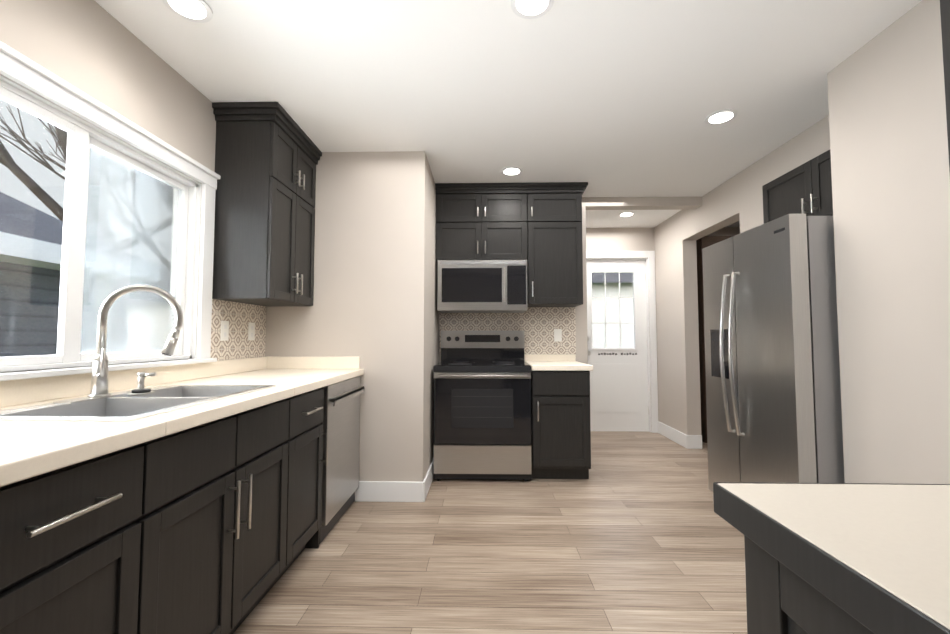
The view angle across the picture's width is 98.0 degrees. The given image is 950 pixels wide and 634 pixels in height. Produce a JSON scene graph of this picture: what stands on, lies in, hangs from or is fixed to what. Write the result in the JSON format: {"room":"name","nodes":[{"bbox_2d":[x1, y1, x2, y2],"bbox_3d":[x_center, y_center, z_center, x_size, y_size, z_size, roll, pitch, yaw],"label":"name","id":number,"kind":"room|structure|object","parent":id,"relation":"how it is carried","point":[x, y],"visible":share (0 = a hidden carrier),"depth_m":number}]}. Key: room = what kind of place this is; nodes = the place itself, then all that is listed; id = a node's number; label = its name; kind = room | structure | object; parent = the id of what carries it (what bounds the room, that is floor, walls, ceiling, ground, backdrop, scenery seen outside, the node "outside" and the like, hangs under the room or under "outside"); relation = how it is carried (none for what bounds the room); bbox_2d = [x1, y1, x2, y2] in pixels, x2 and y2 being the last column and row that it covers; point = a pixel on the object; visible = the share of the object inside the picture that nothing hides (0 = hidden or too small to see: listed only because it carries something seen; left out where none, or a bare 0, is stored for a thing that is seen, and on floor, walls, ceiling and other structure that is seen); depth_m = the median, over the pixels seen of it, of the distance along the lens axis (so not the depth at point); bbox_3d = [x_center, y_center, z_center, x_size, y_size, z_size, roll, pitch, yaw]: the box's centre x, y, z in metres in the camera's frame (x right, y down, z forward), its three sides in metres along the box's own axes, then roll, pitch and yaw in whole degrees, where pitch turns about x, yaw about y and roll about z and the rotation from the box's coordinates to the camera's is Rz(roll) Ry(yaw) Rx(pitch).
{"room":"kitchen","nodes":[
{"label":"kitchen","id":0,"kind":"room"},
{"bbox_2d":[0,0,949,483],"bbox_3d":[1.257,-0.022,1.602,5.800,2.440,6.960,0,-3,1],"label":"wall","id":1,"kind":"structure","parent":0,"point":[880,132],"depth_m":1.98},
{"bbox_2d":[0,41,220,380],"bbox_3d":[-1.544,-0.314,1.553,0.202,1.047,1.522,0,-3,1],"label":"window","id":2,"kind":"structure","parent":1,"relation":"in","point":[192,265],"depth_m":1.76},
{"bbox_2d":[210,299,265,360],"bbox_3d":[-1.468,0.086,2.575,0.007,0.346,0.603,0,-3,1],"label":"tile backsplash","id":3,"kind":"structure","parent":1,"relation":"attached to","point":[238,344],"depth_m":2.55},
{"bbox_2d":[220,321,228,340],"bbox_3d":[-1.465,0.080,2.417,0.006,0.115,0.070,0,-3,1],"label":"electrical outlet plate","id":4,"kind":"object","parent":3,"relation":"attached to","point":[224,335],"visible":1,"depth_m":2.41},
{"bbox_2d":[248,322,254,339],"bbox_3d":[-1.459,0.094,2.697,0.006,0.115,0.070,0,-3,1],"label":"electrical outlet plate","id":5,"kind":"object","parent":3,"relation":"attached to","point":[251,331],"visible":1,"depth_m":2.69},
{"bbox_2d":[212,102,321,306],"bbox_3d":[-1.285,-0.640,2.609,0.373,1.103,0.639,0,-3,1],"label":"upper cabinet","id":6,"kind":"object","parent":1,"relation":"attached to","point":[267,155],"visible":1,"depth_m":2.34},
{"bbox_2d":[355,479,426,501],"bbox_3d":[-0.904,1.191,2.824,1.125,0.135,0.015,0,-3,1],"label":"baseboard","id":7,"kind":"structure","parent":1,"relation":"attached to","point":[388,491],"depth_m":2.81},
{"bbox_2d":[424,457,433,493],"bbox_3d":[-0.338,1.216,3.328,0.015,0.135,0.980,0,-3,1],"label":"baseboard","id":8,"kind":"structure","parent":1,"relation":"attached to","point":[429,476],"depth_m":3.11},
{"bbox_2d":[439,307,575,353],"bbox_3d":[0.302,0.128,3.854,1.268,0.436,0.007,0,-3,1],"label":"tile backsplash","id":9,"kind":"structure","parent":1,"relation":"attached to","point":[537,325],"depth_m":3.85},
{"bbox_2d":[554,329,561,340],"bbox_3d":[0.770,0.170,3.836,0.070,0.115,0.004,0,-3,1],"label":"electrical outlet plate","id":10,"kind":"object","parent":9,"relation":"attached to","point":[557,334],"visible":1,"depth_m":3.83},
{"bbox_2d":[435,182,587,306],"bbox_3d":[0.315,-0.619,3.697,1.303,1.038,0.393,0,-3,1],"label":"upper cabinet","id":11,"kind":"object","parent":1,"relation":"attached to","point":[537,227],"visible":0.98,"depth_m":3.55},
{"bbox_2d":[437,260,527,312],"bbox_3d":[0.066,-0.262,3.660,0.760,0.430,0.422,0,-3,1],"label":"microwave","id":12,"kind":"object","parent":11,"relation":"attached to","point":[482,286],"visible":1,"depth_m":3.49},
{"bbox_2d":[586,260,648,429],"bbox_3d":[1.684,0.327,4.955,0.784,2.046,0.119,0,-3,1],"label":"back door","id":13,"kind":"structure","parent":1,"relation":"in","point":[618,388],"depth_m":4.95},
{"bbox_2d":[586,251,657,432],"bbox_3d":[1.676,0.286,4.983,0.960,2.155,0.160,0,-3,1],"label":"door frame","id":14,"kind":"structure","parent":1,"relation":"attached to","point":[648,257],"depth_m":4.92},
{"bbox_2d":[658,421,691,448],"bbox_3d":[2.153,1.274,4.506,0.035,0.135,0.715,0,-3,1],"label":"baseboard","id":15,"kind":"structure","parent":1,"relation":"attached to","point":[682,439],"depth_m":4.39},
{"bbox_2d":[762,150,832,223],"bbox_3d":[2.271,-0.765,2.478,0.566,0.379,0.878,0,-3,1],"label":"upper cabinet","id":16,"kind":"object","parent":1,"relation":"attached to","point":[805,188],"visible":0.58,"depth_m":2.55},
{"bbox_2d":[940,0,949,171],"bbox_3d":[1.567,-0.738,0.983,0.348,1.068,0.517,0,-3,1],"label":"upper cabinet","id":17,"kind":"object","parent":1,"relation":"attached to","point":[945,15],"visible":1,"depth_m":1.21},
{"bbox_2d":[233,431,746,633],"bbox_3d":[1.232,1.223,1.581,5.850,0.050,7.000,0,-3,1],"label":"floor","id":18,"kind":"structure","parent":0,"point":[634,533],"depth_m":2.07},
{"bbox_2d":[0,434,171,633],"bbox_3d":[-1.179,0.721,0.638,0.668,0.860,0.918,0,-3,1],"label":"base cabinet","id":19,"kind":"object","parent":18,"relation":"on","point":[84,545],"depth_m":0.91},
{"bbox_2d":[168,432,291,633],"bbox_3d":[-1.162,0.845,1.422,0.668,0.690,0.899,0,-3,1],"label":"base cabinet","id":20,"kind":"object","parent":18,"relation":"on","point":[212,527],"depth_m":1.37},
{"bbox_2d":[180,388,327,567],"bbox_3d":[-1.149,0.789,2.024,0.668,0.860,0.411,0,-3,1],"label":"base cabinet","id":21,"kind":"object","parent":18,"relation":"on","point":[302,414],"depth_m":1.94},
{"bbox_2d":[0,356,363,486],"bbox_3d":[-1.163,0.235,0.780,0.694,0.125,4.199,0,-3,1],"label":"countertop","id":22,"kind":"structure","parent":21,"relation":"on","point":[29,449],"depth_m":1.36},
{"bbox_2d":[53,285,182,402],"bbox_3d":[-1.269,0.080,1.503,0.188,0.412,0.322,0,-3,1],"label":"faucet","id":23,"kind":"object","parent":22,"relation":"on","point":[99,385],"visible":1,"depth_m":1.49},
{"bbox_2d":[0,385,275,420],"bbox_3d":[-1.134,0.382,1.454,0.485,0.196,0.760,0,-3,1],"label":"double-bowl sink","id":24,"kind":"object","parent":22,"relation":"in","point":[159,400],"visible":0.23,"depth_m":1.44},
{"bbox_2d":[319,376,363,543],"bbox_3d":[-1.093,0.809,2.534,0.660,0.846,0.600,0,-3,1],"label":"dishwasher","id":25,"kind":"object","parent":18,"relation":"on","point":[340,471],"visible":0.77,"depth_m":2.44},
{"bbox_2d":[433,331,531,481],"bbox_3d":[0.063,0.701,3.479,0.760,1.180,0.689,0,-3,1],"label":"range","id":26,"kind":"object","parent":18,"relation":"on","point":[482,404],"visible":1,"depth_m":3.19},
{"bbox_2d":[531,370,590,478],"bbox_3d":[0.678,0.861,3.478,0.450,0.860,0.641,0,-3,1],"label":"base cabinet","id":27,"kind":"object","parent":18,"relation":"on","point":[560,429],"visible":0.98,"depth_m":3.21},
{"bbox_2d":[524,354,592,370],"bbox_3d":[0.687,0.382,3.522,0.473,0.100,0.629,0,-3,1],"label":"countertop","id":28,"kind":"structure","parent":27,"relation":"on","point":[552,362],"depth_m":3.45},
{"bbox_2d":[696,236,732,442],"bbox_3d":[3.009,0.237,4.645,1.130,2.220,0.497,0,-3,1],"label":"pantry cabinet","id":29,"kind":"object","parent":18,"relation":"on","point":[704,242],"visible":0.06,"depth_m":4.45},
{"bbox_2d":[702,214,844,503],"bbox_3d":[1.998,0.371,2.418,0.994,1.735,0.820,0,-3,1],"label":"refrigerator","id":30,"kind":"object","parent":18,"relation":"on","point":[773,391],"visible":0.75,"depth_m":2.16},
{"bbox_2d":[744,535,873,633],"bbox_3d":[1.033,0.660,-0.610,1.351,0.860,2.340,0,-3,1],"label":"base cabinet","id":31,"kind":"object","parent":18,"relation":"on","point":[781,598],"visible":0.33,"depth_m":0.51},
{"bbox_2d":[713,482,949,633],"bbox_3d":[1.022,0.214,-0.573,1.374,0.045,2.370,0,-3,1],"label":"countertop","id":32,"kind":"structure","parent":31,"relation":"on","point":[874,558],"depth_m":0.46},
{"bbox_2d":[94,0,921,227],"bbox_3d":[1.232,-1.279,1.704,5.850,0.080,7.000,0,-3,1],"label":"ceiling","id":33,"kind":"structure","parent":0,"point":[614,98],"depth_m":2.09},
{"bbox_2d":[162,0,212,22],"bbox_3d":[-1.144,-1.238,1.644,0.169,0.007,0.169,0,-3,-5],"label":"recessed light","id":34,"kind":"object","parent":33,"relation":"in","point":[199,11],"depth_m":1.66},
{"bbox_2d":[501,167,521,175],"bbox_3d":[0.292,-1.157,3.281,0.169,0.007,0.169,2,-4,-38],"label":"recessed light","id":35,"kind":"object","parent":33,"relation":"in","point":[509,171],"depth_m":3.27},
{"bbox_2d":[511,0,553,18],"bbox_3d":[0.226,-1.239,1.624,0.169,0.007,0.169,0,-3,-5],"label":"recessed light","id":36,"kind":"object","parent":33,"relation":"in","point":[526,9],"depth_m":1.65},
{"bbox_2d":[618,212,634,216],"bbox_3d":[1.627,-1.101,4.431,0.169,0.007,0.169,0,-3,-5],"label":"recessed light","id":37,"kind":"object","parent":33,"relation":"in","point":[625,214],"depth_m":4.42},
{"bbox_2d":[705,109,737,124],"bbox_3d":[1.474,-1.197,2.476,0.169,0.007,0.169,0,-3,-5],"label":"recessed light","id":38,"kind":"object","parent":33,"relation":"in","point":[726,115],"depth_m":2.47},
{"label":"outside","id":39,"kind":"structure","parent":0,"visible":0},
{"bbox_3d":[-0.172,1.781,4.789,60.000,0.050,50.000,0,-3,1],"label":"ground","id":40,"kind":"structure","parent":39,"visible":0},
{"bbox_2d":[0,192,162,356],"bbox_3d":[-7.691,-0.590,-0.689,7.910,4.150,11.100,0,-3,1],"label":"neighbouring house","id":41,"kind":"structure","parent":40,"relation":"on","point":[38,285],"depth_m":3.73},
{"bbox_2d":[0,105,173,351],"bbox_3d":[-7.355,-4.470,11.075,9.786,13.069,11.751,0,-3,1],"label":"trees","id":42,"kind":"object","parent":40,"relation":"on","point":[60,135],"depth_m":8.36},
{"bbox_2d":[121,263,170,350],"bbox_3d":[-11.066,-0.155,13.784,8.430,4.700,15.300,0,-3,1],"label":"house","id":43,"kind":"structure","parent":40,"relation":"on","point":[135,300],"depth_m":14.13},
{"bbox_2d":[592,273,633,347],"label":"window","id":44,"kind":"structure","parent":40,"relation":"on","point":[595,303],"depth_m":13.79}
]}

